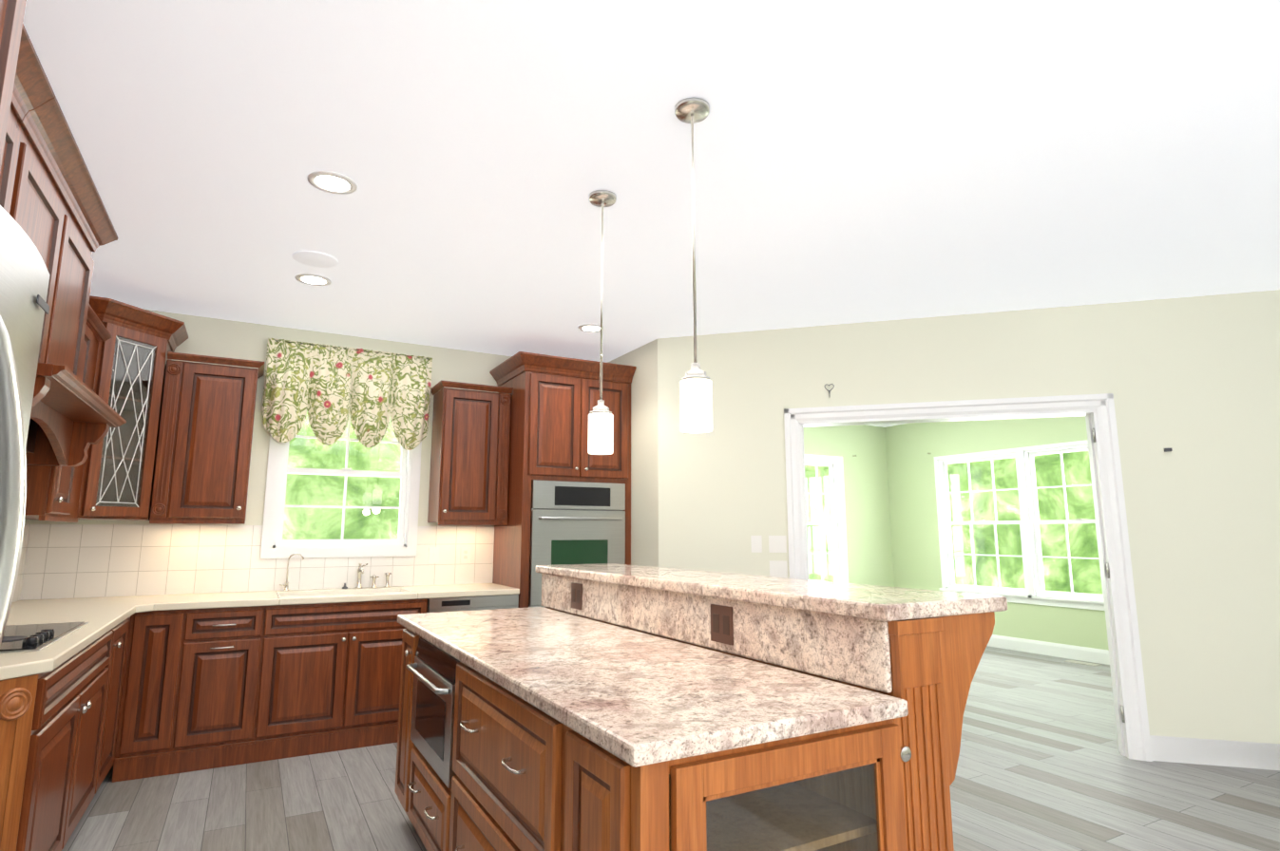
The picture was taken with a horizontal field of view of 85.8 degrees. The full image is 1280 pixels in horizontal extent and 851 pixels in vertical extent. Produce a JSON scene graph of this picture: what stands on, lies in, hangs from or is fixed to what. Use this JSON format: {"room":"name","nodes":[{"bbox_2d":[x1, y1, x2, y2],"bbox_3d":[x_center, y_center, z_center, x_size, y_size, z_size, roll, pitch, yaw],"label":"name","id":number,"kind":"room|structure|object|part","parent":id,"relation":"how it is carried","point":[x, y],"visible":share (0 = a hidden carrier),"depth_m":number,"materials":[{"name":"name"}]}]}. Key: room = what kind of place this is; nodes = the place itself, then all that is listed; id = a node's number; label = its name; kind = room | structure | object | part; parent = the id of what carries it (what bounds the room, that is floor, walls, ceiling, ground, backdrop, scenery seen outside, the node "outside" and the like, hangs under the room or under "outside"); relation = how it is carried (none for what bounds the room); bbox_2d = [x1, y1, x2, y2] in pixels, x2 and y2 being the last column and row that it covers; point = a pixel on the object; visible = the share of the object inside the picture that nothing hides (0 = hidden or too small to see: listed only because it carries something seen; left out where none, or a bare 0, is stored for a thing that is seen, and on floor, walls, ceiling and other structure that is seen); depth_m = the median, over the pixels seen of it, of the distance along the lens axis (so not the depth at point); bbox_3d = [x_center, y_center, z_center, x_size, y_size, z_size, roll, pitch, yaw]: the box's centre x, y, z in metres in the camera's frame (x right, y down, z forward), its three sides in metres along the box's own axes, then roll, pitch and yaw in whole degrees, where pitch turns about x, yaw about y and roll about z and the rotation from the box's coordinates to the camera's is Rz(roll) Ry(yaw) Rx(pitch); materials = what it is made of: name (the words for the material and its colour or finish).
{"room":"kitchen","nodes":[
{"label":"kitchen","id":0,"kind":"room"},
{"bbox_2d":[13,289,1279,769],"bbox_3d":[1.948,0.406,3.081,9.030,2.750,9.950,5,-10,-29],"label":"wall","id":1,"kind":"structure","parent":0,"point":[1194,383],"depth_m":4.60,"materials":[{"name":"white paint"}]},
{"bbox_2d":[0,0,34,213],"bbox_3d":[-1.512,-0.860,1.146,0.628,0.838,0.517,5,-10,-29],"label":"upper cabinet","id":2,"kind":"object","parent":1,"relation":"attached to","point":[25,86],"depth_m":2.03,"materials":[{"name":"brown wood"}]},
{"bbox_2d":[12,524,35,602],"bbox_3d":[-2.967,0.502,2.921,0.009,0.680,2.640,5,-10,-29],"label":"tile backsplash","id":3,"kind":"structure","parent":1,"relation":"attached to","point":[22,578],"depth_m":4.03,"materials":[{"name":"beige tile"}]},
{"bbox_2d":[11,76,38,198],"bbox_3d":[-2.069,-0.515,1.871,0.408,1.298,0.456,5,-10,-29],"label":"upper cabinet","id":4,"kind":"object","parent":1,"relation":"attached to","point":[32,99],"depth_m":2.22,"materials":[{"name":"brown wood"}]},
{"bbox_2d":[24,304,111,522],"bbox_3d":[-2.986,-0.050,3.430,0.382,1.042,0.688,5,-10,-29],"label":"upper cabinet","id":5,"kind":"object","parent":1,"relation":"attached to","point":[53,493],"visible":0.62,"depth_m":3.36,"materials":[{"name":"brown wood"}]},
{"bbox_2d":[9,94,126,467],"bbox_3d":[-2.418,-0.462,2.680,0.588,1.153,1.290,5,-10,-29],"label":"range hood","id":6,"kind":"object","parent":1,"relation":"attached to","point":[59,214],"visible":0.73,"depth_m":2.74,"materials":[{"name":"brown wood"}]},
{"bbox_2d":[24,295,188,520],"bbox_3d":[-3.154,-0.066,4.056,0.689,1.222,0.689,5,-10,-29],"label":"glass-front cabinet","id":7,"kind":"object","parent":1,"relation":"attached to","point":[119,471],"visible":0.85,"depth_m":4.08,"materials":[{"name":"brown wood"}]},
{"bbox_2d":[149,351,265,524],"bbox_3d":[-2.760,0.106,4.430,0.529,1.042,0.382,5,-10,-29],"label":"upper cabinet","id":8,"kind":"object","parent":1,"relation":"attached to","point":[203,450],"visible":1,"depth_m":4.29,"materials":[{"name":"brown wood"}]},
{"bbox_2d":[23,524,494,599],"bbox_3d":[-2.389,0.907,4.735,2.830,0.437,0.008,5,-10,-29],"label":"tile backsplash","id":9,"kind":"structure","parent":1,"relation":"attached to","point":[74,561],"depth_m":4.48,"materials":[{"name":"beige tile"}]},
{"bbox_2d":[195,550,211,569],"bbox_3d":[-2.835,0.871,4.479,0.075,0.120,0.008,5,-10,-29],"label":"outlet","id":10,"kind":"object","parent":9,"relation":"attached to","point":[203,559],"depth_m":4.48,"materials":[{"name":"white plastic"}]},
{"bbox_2d":[428,547,439,563],"bbox_3d":[-1.551,0.977,5.187,0.075,0.120,0.011,5,-10,-29],"label":"outlet","id":11,"kind":"object","parent":9,"relation":"attached to","point":[433,552],"depth_m":5.19,"materials":[{"name":"white plastic"}]},
{"bbox_2d":[459,547,470,562],"bbox_3d":[-1.342,0.995,5.304,0.075,0.120,0.007,5,-10,-29],"label":"outlet","id":12,"kind":"object","parent":9,"relation":"attached to","point":[465,551],"depth_m":5.30,"materials":[{"name":"white plastic"}]},
{"bbox_2d":[260,414,421,558],"bbox_3d":[-2.148,0.346,5.039,1.020,1.210,0.168,5,-10,-29],"label":"kitchen window","id":13,"kind":"structure","parent":1,"relation":"in","point":[276,545],"depth_m":4.95,"materials":[{"name":"white wood"}]},
{"bbox_2d":[261,337,432,450],"bbox_3d":[-2.080,-0.212,4.971,1.118,0.732,0.201,5,-10,-29],"label":"window valance","id":14,"kind":"object","parent":1,"relation":"attached to","point":[330,389],"visible":1,"depth_m":4.93,"materials":[{"name":"fabric"}]},
{"bbox_2d":[427,380,513,525],"bbox_3d":[-1.302,0.231,5.236,0.547,1.042,0.382,5,-10,-29],"label":"upper cabinet","id":15,"kind":"object","parent":1,"relation":"attached to","point":[468,474],"visible":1,"depth_m":5.11,"materials":[{"name":"brown wood"}]},
{"bbox_2d":[750,535,762,553],"bbox_3d":[0.806,0.820,4.767,0.072,0.115,0.008,-2,-9,16],"label":"switch plate","id":16,"kind":"object","parent":1,"relation":"attached to","point":[756,541],"depth_m":4.76,"materials":[{"name":"white plastic"}]},
{"bbox_2d":[768,535,786,553],"bbox_3d":[0.945,0.814,4.726,0.118,0.115,0.012,-2,-9,16],"label":"switch plate","id":17,"kind":"object","parent":1,"relation":"attached to","point":[777,544],"depth_m":4.73,"materials":[{"name":"white plastic"}]},
{"bbox_2d":[769,560,787,577],"bbox_3d":[0.945,0.982,4.701,0.118,0.115,0.008,-2,-9,16],"label":"switch plate","id":18,"kind":"object","parent":1,"relation":"attached to","point":[777,568],"depth_m":4.70,"materials":[{"name":"white plastic"}]},
{"bbox_2d":[804,454,848,583],"bbox_3d":[2.198,1.254,8.746,1.040,1.765,0.195,5,-10,-29],"label":"window","id":19,"kind":"structure","parent":1,"relation":"in","point":[837,523],"depth_m":8.90,"materials":[{"name":"white wood"}]},
{"bbox_2d":[783,393,1152,762],"bbox_3d":[2.006,0.923,4.490,2.014,2.162,0.192,-2,-9,16],"label":"door frame","id":20,"kind":"structure","parent":1,"relation":"attached to","point":[1098,411],"depth_m":4.30,"materials":[{"name":"white wood"}]},
{"bbox_2d":[852,448,1172,457],"bbox_3d":[3.299,0.300,6.822,2.779,0.530,4.544,5,-10,-29],"label":"brackets","id":21,"kind":"object","parent":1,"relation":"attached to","point":[1168,449],"visible":0.67,"depth_m":4.17,"materials":[{"name":"grey metal"}]},
{"bbox_2d":[933,439,1104,611],"bbox_3d":[4.371,1.114,7.746,0.195,1.735,2.300,5,-10,-29],"label":"window","id":22,"kind":"structure","parent":1,"relation":"in","point":[1034,591],"depth_m":7.76,"materials":[{"name":"white wood"}]},
{"bbox_2d":[987,634,1109,665],"bbox_3d":[4.707,2.310,6.827,0.014,0.140,5.371,5,-10,-29],"label":"baseboard","id":23,"kind":"structure","parent":1,"relation":"attached to","point":[1078,653],"depth_m":7.35,"materials":[{"name":"white wood"}]},
{"bbox_2d":[1149,735,1279,770],"bbox_3d":[3.663,1.839,3.803,1.468,0.140,0.014,-2,-9,16],"label":"baseboard","id":24,"kind":"structure","parent":1,"relation":"attached to","point":[1173,756],"depth_m":3.91,"materials":[{"name":"white wood"}]},
{"bbox_2d":[22,0,1279,427],"bbox_3d":[1.948,-0.982,3.297,9.030,0.060,9.950,5,-10,-29],"label":"ceiling","id":25,"kind":"structure","parent":0,"point":[872,160],"depth_m":2.69,"materials":[{"name":"white paint"}]},
{"bbox_2d":[295,273,331,286],"bbox_3d":[-1.887,-0.841,3.985,0.190,0.007,0.190,5,-10,-29],"label":"recessed light","id":26,"kind":"object","parent":25,"relation":"in","point":[313,279],"visible":1,"depth_m":3.98,"materials":[{"name":"white glass"}]},
{"bbox_2d":[292,250,338,267],"bbox_3d":[-1.734,-0.887,3.684,0.224,0.007,0.224,5,-10,-29],"label":"ceiling speaker","id":27,"kind":"object","parent":25,"relation":"attached to","point":[314,258],"visible":0.98,"depth_m":3.67,"materials":[{"name":"white plastic"}]},
{"bbox_2d":[307,171,357,194],"bbox_3d":[-1.285,-1.012,2.880,0.190,0.007,0.190,5,-10,-29],"label":"recessed light","id":28,"kind":"object","parent":25,"relation":"in","point":[330,181],"visible":1,"depth_m":2.88,"materials":[{"name":"white"}]},
{"bbox_2d":[577,324,604,332],"bbox_3d":[-0.347,-0.694,4.927,0.190,0.007,0.190,5,-10,-29],"label":"recessed light","id":29,"kind":"object","parent":25,"relation":"in","point":[590,328],"visible":0.9,"depth_m":4.92,"materials":[{"name":"white"}]},
{"bbox_2d":[588,190,616,455],"bbox_3d":[-0.162,-0.441,2.916,0.124,1.124,0.124,5,-10,-29],"label":"pendant light","id":30,"kind":"object","parent":25,"relation":"hanging from","point":[601,429],"visible":1,"depth_m":2.83,"materials":[{"name":"white glass"}]},
{"bbox_2d":[674,96,712,433],"bbox_3d":[0.180,-0.539,2.291,0.124,1.124,0.124,5,-10,-29],"label":"pendant light","id":31,"kind":"object","parent":25,"relation":"hanging from","point":[696,399],"visible":1,"depth_m":2.20,"materials":[{"name":"white glass"}]},
{"bbox_2d":[61,646,1279,850],"bbox_3d":[1.948,1.794,2.865,9.030,0.060,9.950,5,-10,-29],"label":"floor","id":32,"kind":"structure","parent":0,"point":[1044,764],"depth_m":3.44,"materials":[{"name":"grey wood"}]},
{"bbox_2d":[0,205,49,645],"bbox_3d":[-1.323,0.500,0.808,0.781,1.867,0.910,5,-10,-29],"label":"refrigerator","id":33,"kind":"object","parent":32,"relation":"on","point":[24,285],"visible":1,"depth_m":1.19,"materials":[{"name":"silver metal"}]},
{"bbox_2d":[0,625,117,850],"bbox_3d":[-2.392,1.250,2.407,0.628,0.876,1.342,5,-10,-29],"label":"base cabinet","id":34,"kind":"object","parent":32,"relation":"on","point":[53,724],"depth_m":2.33,"materials":[{"name":"brown wood"}]},
{"bbox_2d":[0,583,519,680],"bbox_3d":[-1.740,0.965,3.551,2.826,0.039,2.663,5,-10,-29],"label":"countertop","id":35,"kind":"structure","parent":34,"relation":"on","point":[103,616],"depth_m":3.81,"materials":[{"name":"beige stone"}]},
{"bbox_2d":[0,622,88,653],"bbox_3d":[-2.386,0.766,2.513,0.470,0.033,0.800,5,-10,-29],"label":"cooktop","id":36,"kind":"object","parent":35,"relation":"in","point":[28,638],"visible":1,"depth_m":2.52,"materials":[{"name":"silver metal"}]},
{"bbox_2d":[279,553,391,592],"bbox_3d":[-2.072,1.004,4.741,0.717,0.250,0.182,5,-10,-29],"label":"faucet set","id":37,"kind":"object","parent":35,"relation":"on","point":[360,570],"visible":1,"depth_m":4.84,"materials":[{"name":"silver metal"}]},
{"bbox_2d":[276,588,411,596],"bbox_3d":[-1.960,1.199,4.566,0.796,0.189,0.376,5,-10,-29],"label":"sink basin","id":38,"kind":"object","parent":35,"relation":"in","point":[332,592],"visible":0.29,"depth_m":4.72,"materials":[{"name":"white"}]},
{"bbox_2d":[98,614,133,787],"bbox_3d":[-2.835,1.372,3.189,0.628,0.876,0.472,5,-10,-29],"label":"base cabinet","id":39,"kind":"object","parent":32,"relation":"on","point":[125,628],"depth_m":3.48,"materials":[{"name":"brown wood"}]},
{"bbox_2d":[117,609,190,782],"bbox_3d":[-2.826,1.502,4.027,0.251,0.876,0.639,5,-10,-29],"label":"base cabinet","id":40,"kind":"object","parent":32,"relation":"on","point":[143,695],"depth_m":3.76,"materials":[{"name":"brown wood"}]},
{"bbox_2d":[171,606,269,774],"bbox_3d":[-2.543,1.526,4.183,0.397,0.876,0.639,5,-10,-29],"label":"base cabinet","id":41,"kind":"object","parent":32,"relation":"on","point":[220,692],"depth_m":3.91,"materials":[{"name":"brown wood"}]},
{"bbox_2d":[426,594,518,613],"bbox_3d":[-1.262,1.633,4.865,0.615,0.874,0.684,5,-10,-29],"label":"dishwasher","id":42,"kind":"object","parent":32,"relation":"on","point":[468,603],"visible":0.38,"depth_m":4.66,"materials":[{"name":"silver metal"}]},
{"bbox_2d":[489,351,636,608],"bbox_3d":[-0.626,0.831,5.330,0.966,2.602,0.719,5,-10,-29],"label":"tall cabinet","id":43,"kind":"object","parent":32,"relation":"on","point":[554,401],"visible":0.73,"depth_m":5.16,"materials":[{"name":"brown wood"}]},
{"bbox_2d":[528,480,625,608],"bbox_3d":[-0.584,0.932,5.320,0.746,0.952,0.691,5,-10,-29],"label":"built-in oven","id":44,"kind":"object","parent":43,"relation":"in","point":[575,523],"visible":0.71,"depth_m":5.07,"materials":[{"name":"silver metal"}]},
{"bbox_2d":[394,618,962,850],"bbox_3d":[-0.189,1.260,2.395,0.940,0.852,2.287,5,-10,-29],"label":"kitchen island","id":45,"kind":"object","parent":32,"relation":"on","point":[528,777],"depth_m":1.65,"materials":[{"name":"brown wood"}]},
{"bbox_3d":[-0.603,1.101,2.792,0.577,0.416,0.652,5,-10,-29],"label":"microwave drawer","id":46,"kind":"part","parent":45,"relation":"part of","materials":[{"name":"silver metal"}]},
{"bbox_2d":[397,607,908,767],"bbox_3d":[-0.266,0.794,2.457,0.738,0.039,2.360,5,-10,-29],"label":"countertop","id":47,"kind":"structure","parent":45,"relation":"on","point":[634,698],"depth_m":1.76,"materials":[{"name":"beige stone"}]},
{"bbox_2d":[535,563,1007,693],"bbox_3d":[0.223,0.718,2.791,0.475,0.214,2.382,5,-10,-29],"label":"countertop","id":48,"kind":"structure","parent":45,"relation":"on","point":[836,631],"depth_m":2.11,"materials":[{"name":"beige stone"}]},
{"bbox_2d":[571,582,582,610],"bbox_3d":[-0.303,0.812,3.280,0.005,0.120,0.120,5,-10,-29],"label":"outlet","id":49,"kind":"object","parent":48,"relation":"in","point":[576,588],"depth_m":3.27,"materials":[{"name":"brown plastic"}]},
{"bbox_2d":[710,604,733,646],"bbox_3d":[0.269,0.655,2.271,0.005,0.120,0.120,5,-10,-29],"label":"outlet","id":50,"kind":"object","parent":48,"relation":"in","point":[721,625],"depth_m":2.27,"materials":[{"name":"brown plastic"}]},
{"bbox_2d":[661,718,896,766],"bbox_3d":[0.178,0.724,1.757,0.630,0.034,0.620,5,-10,-29],"label":"wood trim","id":51,"kind":"structure","parent":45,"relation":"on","point":[694,759],"depth_m":1.47,"materials":[{"name":"brown wood"}]},
{"bbox_2d":[1064,660,1101,667],"bbox_3d":[4.459,2.396,6.947,0.120,0.006,0.300,5,-10,-29],"label":"floor vent","id":52,"kind":"object","parent":32,"relation":"in","point":[1082,663],"visible":1,"depth_m":6.91,"materials":[{"name":"silver metal"}]},
{"label":"outside","id":53,"kind":"structure","parent":0,"visible":0},
{"bbox_2d":[282,410,1102,594],"bbox_3d":[1.056,0.306,6.505,16.000,8.000,12.000,5,-10,-29],"label":"trees","id":54,"kind":"object","parent":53,"point":[955,482],"depth_m":10.22,"materials":[{"name":"green plant"}]}
]}

